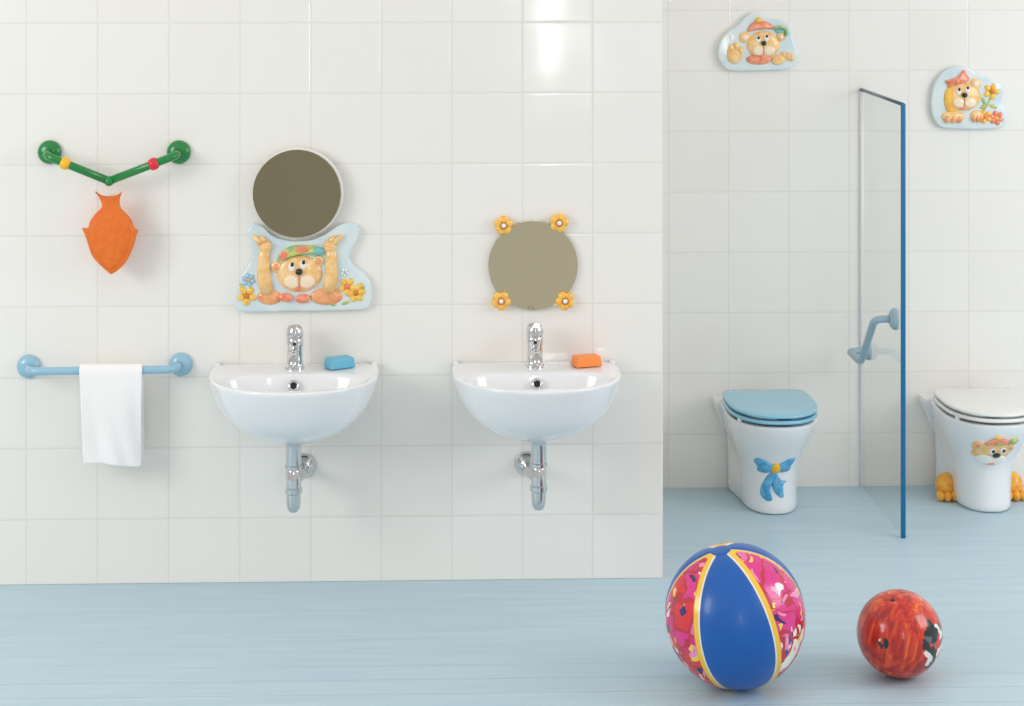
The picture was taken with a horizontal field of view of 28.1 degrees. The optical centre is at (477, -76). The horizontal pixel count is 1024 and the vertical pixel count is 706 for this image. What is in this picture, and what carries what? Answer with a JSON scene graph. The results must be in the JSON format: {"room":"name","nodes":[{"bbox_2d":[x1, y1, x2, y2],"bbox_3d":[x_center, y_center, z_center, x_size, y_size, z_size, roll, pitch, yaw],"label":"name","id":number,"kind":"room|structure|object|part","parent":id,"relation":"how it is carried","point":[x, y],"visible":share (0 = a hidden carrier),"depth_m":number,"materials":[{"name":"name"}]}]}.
{"room":"children's bathroom","nodes":[
{"label":"children's bathroom","id":0,"kind":"room"},
{"bbox_2d":[0,0,662,584],"bbox_3d":[-1.447,0.360,6.220,3.920,3.000,0.930,0,0,-2],"label":"wall","id":1,"kind":"structure","parent":0,"point":[438,121],"depth_m":5.79,"materials":[{"name":"tile"}]},
{"bbox_2d":[17,352,192,377],"bbox_3d":[-1.050,1.242,5.728,0.494,0.070,0.082,0,0,-2],"label":"towel rail","id":2,"kind":"object","parent":1,"relation":"attached to","point":[180,364],"visible":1,"depth_m":5.71,"materials":[{"name":"blue plastic"}]},
{"bbox_2d":[79,364,143,466],"bbox_3d":[-1.021,1.365,5.695,0.174,0.283,0.063,0,0,-2],"label":"towel","id":3,"kind":"object","parent":2,"relation":"hanging from","point":[111,395],"visible":1,"depth_m":5.68,"materials":[{"name":"white fabric"}]},
{"bbox_2d":[38,140,190,185],"bbox_3d":[-1.024,0.667,5.723,0.430,0.122,0.093,0,0,-2],"label":"rail","id":4,"kind":"object","parent":1,"relation":"attached to","point":[49,151],"visible":1,"depth_m":5.69,"materials":[{"name":"green plastic"}]},
{"bbox_2d":[82,175,138,273],"bbox_3d":[-1.023,0.833,5.692,0.155,0.278,0.022,0,0,-2],"label":"fish","id":5,"kind":"object","parent":4,"relation":"hanging from","point":[110,234],"visible":1,"depth_m":5.68},
{"bbox_2d":[209,324,378,512],"bbox_3d":[-0.507,1.357,5.598,0.466,0.507,0.376,0,0,-2],"label":"washbasin","id":6,"kind":"object","parent":1,"relation":"attached to","point":[294,403],"visible":1,"depth_m":5.54,"materials":[{"name":"white ceramic"}]},
{"bbox_2d":[286,494,300,512],"bbox_3d":[-0.505,1.583,5.601,0.041,0.057,0.041,0,0,-2],"label":"drain pipe","id":7,"kind":"object","parent":6,"relation":"on","point":[293,501],"depth_m":5.59,"materials":[{"name":"silver metal"}]},
{"bbox_2d":[209,363,378,443],"bbox_3d":[-0.507,1.329,5.598,0.467,0.178,0.376,0,0,-2],"label":"basin","id":8,"kind":"object","parent":6,"relation":"in","point":[279,403],"depth_m":5.51,"materials":[{"name":"white ceramic"}]},
{"bbox_2d":[285,324,304,369],"bbox_3d":[-0.511,1.172,5.683,0.054,0.136,0.128,0,0,-2],"label":"mixer tap","id":9,"kind":"object","parent":6,"relation":"on","point":[294,332],"depth_m":5.70,"materials":[{"name":"silver metal"}]},
{"bbox_2d":[324,355,354,369],"bbox_3d":[-0.387,1.224,5.722,0.078,0.030,0.048,0,0,-31],"label":"soap bar","id":10,"kind":"object","parent":6,"relation":"on","point":[341,361],"visible":1,"depth_m":5.70,"materials":[{"name":"blue"}]},
{"bbox_2d":[253,148,343,237],"bbox_3d":[-0.506,0.755,5.768,0.254,0.254,0.037,0,0,-2],"label":"round mirror","id":11,"kind":"object","parent":1,"relation":"attached to","point":[298,192],"visible":1,"depth_m":5.75,"materials":[{"name":"white mirror"}]},
{"bbox_2d":[235,222,371,311],"bbox_3d":[-0.492,0.966,5.765,0.387,0.251,0.044,0,0,-2],"label":"plaque","id":12,"kind":"object","parent":1,"relation":"attached to","point":[319,273],"visible":1,"depth_m":5.76,"materials":[{"name":"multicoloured ceramic"}]},
{"bbox_2d":[237,287,255,305],"bbox_3d":[-0.651,1.047,5.760,0.055,0.053,0.009,0,0,-2],"label":"flower","id":13,"kind":"object","parent":12,"relation":"on","point":[246,296],"depth_m":5.76,"materials":[{"name":"yellow ceramic"}]},
{"bbox_2d":[242,273,254,286],"bbox_3d":[-0.646,1.000,5.760,0.038,0.039,0.009,0,0,-2],"label":"flower","id":14,"kind":"object","parent":12,"relation":"on","point":[248,279],"depth_m":5.76,"materials":[{"name":"blue ceramic"}]},
{"bbox_3d":[-0.599,0.974,5.757,0.045,0.134,0.024,0,0,-2],"label":"arm","id":15,"kind":"part","parent":12,"relation":"part of","materials":[{"name":"ceramic"}]},
{"bbox_3d":[-0.417,0.974,5.763,0.045,0.134,0.024,0,0,-2],"label":"arm","id":16,"kind":"part","parent":12,"relation":"part of","materials":[{"name":"ceramic"}]},
{"bbox_2d":[341,269,348,275],"bbox_3d":[-0.375,0.982,5.769,0.022,0.021,0.009,0,0,-2],"label":"flower","id":17,"kind":"object","parent":12,"relation":"on","point":[344,272],"depth_m":5.77,"materials":[{"name":"white ceramic"}]},
{"bbox_2d":[338,278,355,295],"bbox_3d":[-0.369,1.022,5.769,0.052,0.050,0.009,0,0,-2],"label":"flower","id":18,"kind":"object","parent":12,"relation":"on","point":[346,286],"depth_m":5.77,"materials":[{"name":"yellow ceramic"}]},
{"bbox_2d":[347,284,365,301],"bbox_3d":[-0.344,1.039,5.770,0.055,0.052,0.009,0,0,-2],"label":"flower","id":19,"kind":"object","parent":12,"relation":"on","point":[355,292],"depth_m":5.77,"materials":[{"name":"yellow ceramic"}]},
{"bbox_2d":[489,213,577,310],"bbox_3d":[0.157,0.955,5.793,0.253,0.277,0.031,0,0,-2],"label":"round mirror","id":20,"kind":"object","parent":1,"relation":"attached to","point":[533,265],"visible":1,"depth_m":5.79,"materials":[{"name":"beige mirror"}]},
{"bbox_2d":[492,292,510,310],"bbox_3d":[0.066,1.065,5.793,0.053,0.054,0.024,0,0,-2],"label":"flower","id":21,"kind":"object","parent":20,"relation":"on","point":[501,300],"depth_m":5.78,"materials":[{"name":"yellow ceramic"}]},
{"bbox_2d":[494,215,512,233],"bbox_3d":[0.073,0.849,5.793,0.054,0.053,0.024,0,0,-2],"label":"flower","id":22,"kind":"object","parent":20,"relation":"on","point":[503,225],"depth_m":5.78,"materials":[{"name":"yellow ceramic"}]},
{"bbox_2d":[550,213,568,231],"bbox_3d":[0.232,0.844,5.799,0.052,0.055,0.024,0,0,-2],"label":"flower","id":23,"kind":"object","parent":20,"relation":"on","point":[559,222],"depth_m":5.79,"materials":[{"name":"yellow ceramic"}]},
{"bbox_2d":[555,292,573,310],"bbox_3d":[0.247,1.066,5.799,0.053,0.054,0.024,0,0,-2],"label":"flower","id":24,"kind":"object","parent":20,"relation":"on","point":[565,300],"depth_m":5.79,"materials":[{"name":"yellow ceramic"}]},
{"bbox_2d":[452,323,620,510],"bbox_3d":[0.165,1.357,5.621,0.466,0.507,0.376,0,0,-2],"label":"washbasin","id":25,"kind":"object","parent":1,"relation":"attached to","point":[536,401],"visible":0.99,"depth_m":5.57,"materials":[{"name":"white ceramic"}]},
{"bbox_2d":[525,323,543,367],"bbox_3d":[0.162,1.172,5.706,0.054,0.136,0.128,0,0,-2],"label":"mixer tap","id":26,"kind":"object","parent":25,"relation":"on","point":[534,331],"depth_m":5.72,"materials":[{"name":"silver metal"}]},
{"bbox_2d":[452,361,620,441],"bbox_3d":[0.165,1.329,5.621,0.467,0.178,0.376,0,0,-2],"label":"basin","id":27,"kind":"object","parent":25,"relation":"in","point":[549,401],"depth_m":5.53,"materials":[{"name":"white ceramic"}]},
{"bbox_2d":[531,492,545,510],"bbox_3d":[0.167,1.583,5.624,0.041,0.057,0.041,0,0,-2],"label":"drain pipe","id":28,"kind":"object","parent":25,"relation":"on","point":[538,499],"depth_m":5.61,"materials":[{"name":"silver metal"}]},
{"bbox_2d":[571,353,601,367],"bbox_3d":[0.305,1.224,5.745,0.078,0.030,0.048,0,0,-19],"label":"soap bar","id":29,"kind":"object","parent":25,"relation":"on","point":[592,359],"visible":1,"depth_m":5.73,"materials":[{"name":"orange"}]},
{"bbox_2d":[0,485,1023,705],"bbox_3d":[0.849,1.920,4.556,8.400,0.120,4.650,0,0,-2],"label":"floor","id":30,"kind":"structure","parent":0,"point":[518,642],"depth_m":5.40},
{"bbox_2d":[665,542,805,690],"bbox_3d":[0.629,1.688,4.996,0.343,0.344,0.344,0,0,-2],"label":"beach ball","id":31,"kind":"object","parent":30,"relation":"on","point":[735,616],"visible":1,"depth_m":4.88,"materials":[{"name":"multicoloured plastic"}]},
{"bbox_3d":[0.542,1.690,5.050,0.184,0.334,0.163,0,0,-29],"label":"blue panel","id":32,"kind":"part","parent":31,"relation":"part of","materials":[{"name":"blue plastic"}]},
{"bbox_3d":[0.558,1.693,4.941,0.198,0.333,0.162,0,0,-2],"label":"printed panel","id":33,"kind":"part","parent":31,"relation":"part of","materials":[{"name":"plastic"}]},
{"bbox_3d":[0.640,1.685,5.081,0.180,0.334,0.174,0,0,-2],"label":"printed panel","id":34,"kind":"part","parent":31,"relation":"part of","materials":[{"name":"plastic"}]},
{"bbox_3d":[0.617,1.690,4.911,0.180,0.334,0.174,0,0,-2],"label":"blue panel","id":35,"kind":"part","parent":31,"relation":"part of","materials":[{"name":"blue plastic"}]},
{"bbox_3d":[0.699,1.682,5.051,0.198,0.333,0.162,0,0,-2],"label":"blue panel","id":36,"kind":"part","parent":31,"relation":"part of","materials":[{"name":"blue plastic"}]},
{"bbox_3d":[0.715,1.685,4.942,0.184,0.334,0.163,0,0,-29],"label":"printed panel","id":37,"kind":"part","parent":31,"relation":"part of","materials":[{"name":"plastic"}]},
{"bbox_2d":[711,389,817,513],"bbox_3d":[0.936,1.688,6.545,0.313,0.344,0.440,0,0,-2],"label":"toilet","id":38,"kind":"object","parent":30,"relation":"on","point":[768,432],"visible":1,"depth_m":6.44,"materials":[{"name":"white ceramic"}]},
{"bbox_3d":[0.937,1.543,6.508,0.286,0.012,0.363,0,0,-2],"label":"seat","id":39,"kind":"part","parent":38,"relation":"part of","materials":[{"name":"blue plastic"}]},
{"bbox_3d":[0.937,1.523,6.510,0.283,0.014,0.370,0,0,-2],"label":"lid","id":40,"kind":"part","parent":38,"relation":"part of","materials":[{"name":"blue plastic"}]},
{"bbox_2d":[856,589,942,678],"bbox_3d":[1.044,1.755,5.062,0.210,0.210,0.210,0,0,-2],"label":"ball","id":41,"kind":"object","parent":30,"relation":"on","point":[899,633],"visible":1,"depth_m":4.99,"materials":[{"name":"red plastic"}]},
{"bbox_2d":[919,388,1023,511],"bbox_3d":[1.626,1.688,6.567,0.313,0.344,0.440,0,0,-2],"label":"toilet","id":42,"kind":"object","parent":30,"relation":"on","point":[978,433],"visible":1,"depth_m":6.48,"materials":[{"name":"white ceramic"}]},
{"bbox_3d":[1.627,1.543,6.531,0.286,0.012,0.363,0,0,-2],"label":"seat","id":43,"kind":"part","parent":42,"relation":"part of","materials":[{"name":"white plastic"}]},
{"bbox_3d":[1.627,1.523,6.532,0.283,0.014,0.370,0,0,-2],"label":"lid","id":44,"kind":"part","parent":42,"relation":"part of","materials":[{"name":"white plastic"}]},
{"bbox_2d":[663,0,1023,487],"bbox_3d":[2.733,0.360,6.884,4.480,3.000,0.120,0,0,-2],"label":"wall","id":45,"kind":"structure","parent":0,"point":[761,169],"depth_m":6.77,"materials":[{"name":"tile"}]},
{"bbox_2d":[717,12,797,70],"bbox_3d":[0.925,0.385,6.742,0.268,0.194,0.044,0,0,-2],"label":"plaque","id":46,"kind":"object","parent":45,"relation":"attached to","point":[758,42],"visible":1,"depth_m":6.74,"materials":[{"name":"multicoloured ceramic"}]},
{"bbox_2d":[860,88,905,537],"bbox_3d":[1.282,1.200,6.487,0.014,1.319,0.579,0,0,-2],"label":"glass screen","id":47,"kind":"object","parent":45,"relation":"attached to","point":[862,90],"visible":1,"depth_m":6.20,"materials":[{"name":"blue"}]},
{"bbox_2d":[847,308,898,364],"bbox_3d":[1.239,1.294,6.449,0.080,0.238,0.426,0,0,-2],"label":"grab rail","id":48,"kind":"object","parent":47,"relation":"attached to","point":[859,355],"visible":1,"depth_m":6.32,"materials":[{"name":"blue plastic"}]},
{"bbox_3d":[1.281,0.545,6.493,0.013,0.008,0.567,0,0,-2],"label":"trim","id":49,"kind":"part","parent":47,"relation":"part of","materials":[{"name":"grey metal"}]},
{"bbox_3d":[1.291,1.202,6.204,0.014,1.317,0.012,0,0,-2],"label":"edge trim","id":50,"kind":"part","parent":47,"relation":"part of","materials":[{"name":"blue glass"}]},
{"bbox_2d":[929,66,1006,128],"bbox_3d":[1.627,0.572,6.765,0.254,0.209,0.046,0,0,-2],"label":"plaque","id":51,"kind":"object","parent":45,"relation":"attached to","point":[961,97],"visible":1,"depth_m":6.76,"materials":[{"name":"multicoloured ceramic"}]},
{"bbox_2d":[981,110,991,123],"bbox_3d":[1.679,0.635,6.766,0.046,0.047,0.009,0,0,-2],"label":"flower","id":52,"kind":"object","parent":51,"relation":"on","point":[986,115],"depth_m":6.76,"materials":[{"name":"yellow ceramic"}]},
{"bbox_2d":[984,83,999,99],"bbox_3d":[1.702,0.551,6.767,0.055,0.055,0.009,0,0,-2],"label":"flower","id":53,"kind":"object","parent":51,"relation":"on","point":[991,90],"depth_m":6.77,"materials":[{"name":"yellow ceramic"}]},
{"bbox_2d":[989,110,1003,124],"bbox_3d":[1.717,0.639,6.767,0.049,0.050,0.009,0,0,-2],"label":"flower","id":54,"kind":"object","parent":51,"relation":"on","point":[996,117],"depth_m":6.77,"materials":[{"name":"red ceramic"}]}
]}

